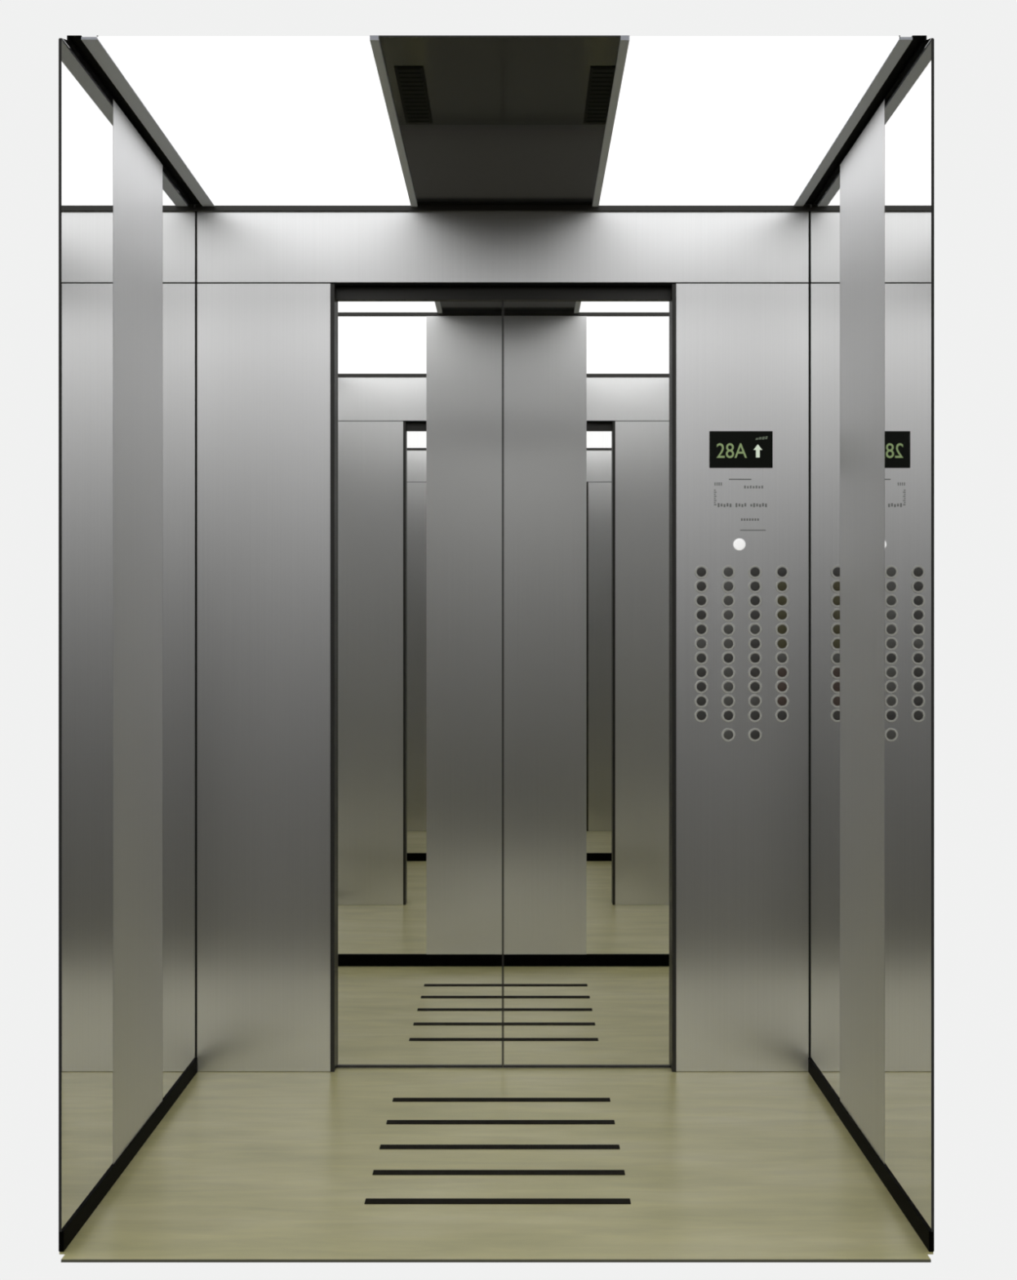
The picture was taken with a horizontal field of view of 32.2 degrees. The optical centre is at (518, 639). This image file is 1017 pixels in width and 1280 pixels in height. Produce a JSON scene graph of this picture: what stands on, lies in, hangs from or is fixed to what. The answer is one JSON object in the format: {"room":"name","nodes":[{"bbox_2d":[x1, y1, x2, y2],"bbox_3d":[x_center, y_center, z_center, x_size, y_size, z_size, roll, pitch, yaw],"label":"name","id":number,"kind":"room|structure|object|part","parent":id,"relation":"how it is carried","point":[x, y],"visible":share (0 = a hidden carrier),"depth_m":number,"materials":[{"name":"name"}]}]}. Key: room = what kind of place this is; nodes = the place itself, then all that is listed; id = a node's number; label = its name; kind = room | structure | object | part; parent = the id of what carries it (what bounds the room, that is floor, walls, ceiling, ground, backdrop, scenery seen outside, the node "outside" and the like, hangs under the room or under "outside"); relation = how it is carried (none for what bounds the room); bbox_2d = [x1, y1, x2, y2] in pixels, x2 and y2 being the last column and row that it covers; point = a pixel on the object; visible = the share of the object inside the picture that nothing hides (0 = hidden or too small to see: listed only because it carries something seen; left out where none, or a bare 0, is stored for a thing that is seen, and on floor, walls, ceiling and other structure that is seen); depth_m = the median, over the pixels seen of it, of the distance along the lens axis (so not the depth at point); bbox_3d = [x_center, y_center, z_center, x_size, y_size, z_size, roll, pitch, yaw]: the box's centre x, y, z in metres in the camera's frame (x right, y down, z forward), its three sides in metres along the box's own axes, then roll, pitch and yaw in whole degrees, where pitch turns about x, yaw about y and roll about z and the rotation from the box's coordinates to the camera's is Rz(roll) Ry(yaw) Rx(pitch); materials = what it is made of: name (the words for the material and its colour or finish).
{"room":"elevator interior","nodes":[
{"label":"elevator interior","id":0,"kind":"room"},
{"bbox_2d":[58,38,195,1251],"bbox_3d":[-0.844,0.002,3.920,0.006,2.249,1.361,0,0,0],"label":"wall","id":1,"kind":"structure","parent":0,"point":[127,229],"depth_m":3.69,"materials":[{"name":"metal"}]},
{"bbox_3d":[-0.843,-0.016,3.445,0.004,2.212,0.411,0,0,0],"label":"mirror panel","id":2,"kind":"part","parent":1,"relation":"part of","materials":[{"name":"metal"}]},
{"bbox_2d":[59,1057,197,1252],"bbox_3d":[-0.841,1.107,3.914,0.008,0.038,1.350,0,0,0],"label":"baseboard","id":3,"kind":"structure","parent":1,"relation":"attached to","point":[90,1205],"depth_m":3.72,"materials":[{"name":"black"}]},
{"bbox_3d":[-0.843,-0.016,3.905,0.004,2.212,0.505,0,0,0],"label":"brushed panel","id":4,"kind":"part","parent":1,"relation":"part of","materials":[{"name":"metal"}]},
{"bbox_2d":[66,35,214,206],"bbox_3d":[-0.820,-1.128,3.948,0.058,0.018,1.277,0,0,0],"label":"trim","id":5,"kind":"structure","parent":1,"relation":"attached to","point":[91,49],"depth_m":3.79,"materials":[{"name":"black metal"}]},
{"bbox_3d":[-0.843,-0.016,4.373,0.004,2.212,0.428,0,0,0],"label":"mirror panel","id":6,"kind":"part","parent":1,"relation":"part of","materials":[{"name":"metal"}]},
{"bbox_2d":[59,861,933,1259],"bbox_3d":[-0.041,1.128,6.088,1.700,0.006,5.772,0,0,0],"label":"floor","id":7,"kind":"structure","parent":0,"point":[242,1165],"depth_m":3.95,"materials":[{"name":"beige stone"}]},
{"bbox_2d":[61,1259,930,1262],"bbox_3d":[-0.041,1.129,3.201,1.581,0.005,0.002,0,0,0],"label":"trim","id":8,"kind":"structure","parent":7,"relation":"attached to","point":[62,1260],"depth_m":3.20,"materials":[{"name":"grey metal"}]},
{"bbox_2d":[364,1198,631,1204],"bbox_3d":[-0.042,1.126,3.531,0.532,0.001,0.033,0,0,0],"label":"floor strip","id":9,"kind":"object","parent":7,"relation":"on","point":[368,1201],"visible":1,"depth_m":3.53,"materials":[{"name":"black"}]},
{"bbox_2d":[372,1169,625,1174],"bbox_3d":[-0.042,1.126,3.722,0.532,0.001,0.033,0,0,0],"label":"floor strip","id":10,"kind":"object","parent":7,"relation":"on","point":[375,1171],"visible":1,"depth_m":3.72,"materials":[{"name":"black"}]},
{"bbox_2d":[379,1144,620,1149],"bbox_3d":[-0.042,1.126,3.909,0.532,0.001,0.033,0,0,0],"label":"floor strip","id":11,"kind":"object","parent":7,"relation":"on","point":[382,1146],"visible":1,"depth_m":3.90,"materials":[{"name":"black"}]},
{"bbox_2d":[386,1120,614,1124],"bbox_3d":[-0.042,1.126,4.110,0.532,0.001,0.033,0,0,0],"label":"floor strip","id":12,"kind":"object","parent":7,"relation":"on","point":[388,1122],"visible":1,"depth_m":4.11,"materials":[{"name":"black"}]},
{"bbox_2d":[392,1097,610,1102],"bbox_3d":[-0.042,1.126,4.311,0.532,0.001,0.033,0,0,0],"label":"floor strip","id":13,"kind":"object","parent":7,"relation":"on","point":[394,1100],"visible":1,"depth_m":4.31,"materials":[{"name":"black"}]},
{"bbox_2d":[369,35,629,206],"bbox_3d":[-0.035,-1.154,3.948,0.488,0.053,1.277,0,0,0],"label":"ceiling","id":14,"kind":"structure","parent":0,"point":[508,126],"depth_m":3.82,"materials":[{"name":"black metal"}]},
{"bbox_2d":[97,36,410,205],"bbox_3d":[-0.536,-1.156,3.948,0.513,0.050,1.277,0,0,0],"label":"ceiling light","id":15,"kind":"object","parent":14,"relation":"attached to","point":[256,121],"visible":0.89,"depth_m":3.77,"materials":[{"name":"white plastic"}]},
{"bbox_3d":[-0.271,-1.132,3.948,0.017,0.009,1.277,0,0,0],"label":"edge trim","id":16,"kind":"part","parent":14,"relation":"part of","materials":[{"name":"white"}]},
{"bbox_2d":[394,66,432,123],"bbox_3d":[-0.217,-1.132,3.668,0.058,0.003,0.377,0,0,0],"label":"ceiling vent","id":17,"kind":"object","parent":14,"relation":"in","point":[411,81],"visible":1,"depth_m":3.65,"materials":[{"name":"black metal"}]},
{"bbox_3d":[-0.035,-1.135,3.589,0.455,0.003,0.560,0,0,0],"label":"panel","id":18,"kind":"part","parent":14,"relation":"part of","materials":[{"name":"black metal"}]},
{"bbox_3d":[-0.035,-1.142,4.216,0.455,0.017,0.689,0,0,0],"label":"panel","id":19,"kind":"part","parent":14,"relation":"part of","materials":[{"name":"grey metal"}]},
{"bbox_2d":[583,66,615,123],"bbox_3d":[0.168,-1.132,3.668,0.052,0.003,0.377,0,0,0],"label":"ceiling vent","id":20,"kind":"object","parent":14,"relation":"in","point":[601,79],"visible":1,"depth_m":3.65,"materials":[{"name":"black metal"}]},
{"bbox_3d":[0.200,-1.132,3.948,0.017,0.009,1.277,0,0,0],"label":"edge trim","id":21,"kind":"part","parent":14,"relation":"part of","materials":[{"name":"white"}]},
{"bbox_2d":[599,36,899,205],"bbox_3d":[0.463,-1.156,3.948,0.509,0.050,1.277,0,0,0],"label":"ceiling light","id":22,"kind":"object","parent":14,"relation":"attached to","point":[700,121],"visible":0.89,"depth_m":3.77,"materials":[{"name":"white plastic"}]},
{"bbox_2d":[194,204,811,1071],"bbox_3d":[-0.041,-0.012,4.636,1.620,2.277,0.094,0,0,0],"label":"wall","id":23,"kind":"structure","parent":0,"point":[270,286],"depth_m":4.59,"materials":[{"name":"grey metal"}]},
{"bbox_3d":[-0.664,0.098,4.592,0.348,2.055,0.004,0,0,0],"label":"return panel","id":24,"kind":"part","parent":23,"relation":"part of","materials":[{"name":"metal"}]},
{"bbox_2d":[336,300,502,1067],"bbox_3d":[-0.261,0.115,4.636,0.438,2.018,0.012,0,0,0],"label":"door","id":25,"kind":"structure","parent":23,"relation":"in","point":[337,1065],"depth_m":4.63,"materials":[{"name":"grey metal"}]},
{"bbox_2d":[195,204,810,211],"bbox_3d":[-0.041,-1.125,4.586,1.600,0.016,0.012,0,0,0],"label":"trim","id":26,"kind":"structure","parent":23,"relation":"attached to","point":[197,207],"depth_m":4.58,"materials":[{"name":"black metal"}]},
{"bbox_3d":[-0.041,-1.025,4.592,1.595,0.186,0.004,0,0,0],"label":"header panel","id":27,"kind":"part","parent":23,"relation":"part of","materials":[{"name":"metal"}]},
{"bbox_2d":[502,300,671,1067],"bbox_3d":[0.180,0.115,4.636,0.441,2.018,0.012,0,0,0],"label":"door","id":28,"kind":"structure","parent":23,"relation":"in","point":[504,1065],"depth_m":4.63,"materials":[{"name":"grey metal"}]},
{"bbox_2d":[675,283,808,1071],"bbox_3d":[0.584,0.098,4.590,0.346,2.055,0.009,0,0,0],"label":"control panel","id":29,"kind":"object","parent":23,"relation":"attached to","point":[742,349],"visible":1,"depth_m":4.59,"materials":[{"name":"metal"}]},
{"bbox_2d":[733,538,745,550],"bbox_3d":[0.576,-0.249,4.588,0.031,0.031,0.005,0,0,0],"label":"lamp","id":30,"kind":"object","parent":29,"relation":"attached to","point":[738,544],"depth_m":4.59,"materials":[{"name":"white plastic"}]},
{"bbox_2d":[809,38,933,1231],"bbox_3d":[0.762,0.002,3.920,0.006,2.249,1.361,0,0,0],"label":"wall","id":31,"kind":"structure","parent":0,"point":[872,224],"depth_m":3.77,"materials":[{"name":"metal"}]},
{"bbox_3d":[0.761,-0.016,4.373,0.004,2.212,0.428,0,0,0],"label":"mirror panel","id":32,"kind":"part","parent":31,"relation":"part of","materials":[{"name":"metal"}]},
{"bbox_2d":[793,35,926,206],"bbox_3d":[0.741,-1.128,3.948,0.052,0.018,1.277,0,0,0],"label":"trim","id":33,"kind":"structure","parent":31,"relation":"attached to","point":[905,47],"depth_m":3.78,"materials":[{"name":"black metal"}]},
{"bbox_3d":[0.761,-0.016,3.905,0.004,2.212,0.505,0,0,0],"label":"brushed panel","id":34,"kind":"part","parent":31,"relation":"part of","materials":[{"name":"metal"}]},
{"bbox_2d":[808,1057,933,1252],"bbox_3d":[0.759,1.107,3.914,0.008,0.038,1.350,0,0,0],"label":"baseboard","id":35,"kind":"structure","parent":31,"relation":"attached to","point":[926,1235],"depth_m":3.72,"materials":[{"name":"black"}]},
{"bbox_3d":[0.761,-0.016,3.445,0.004,2.212,0.411,0,0,0],"label":"mirror panel","id":36,"kind":"part","parent":31,"relation":"part of","materials":[{"name":"metal"}]}
]}

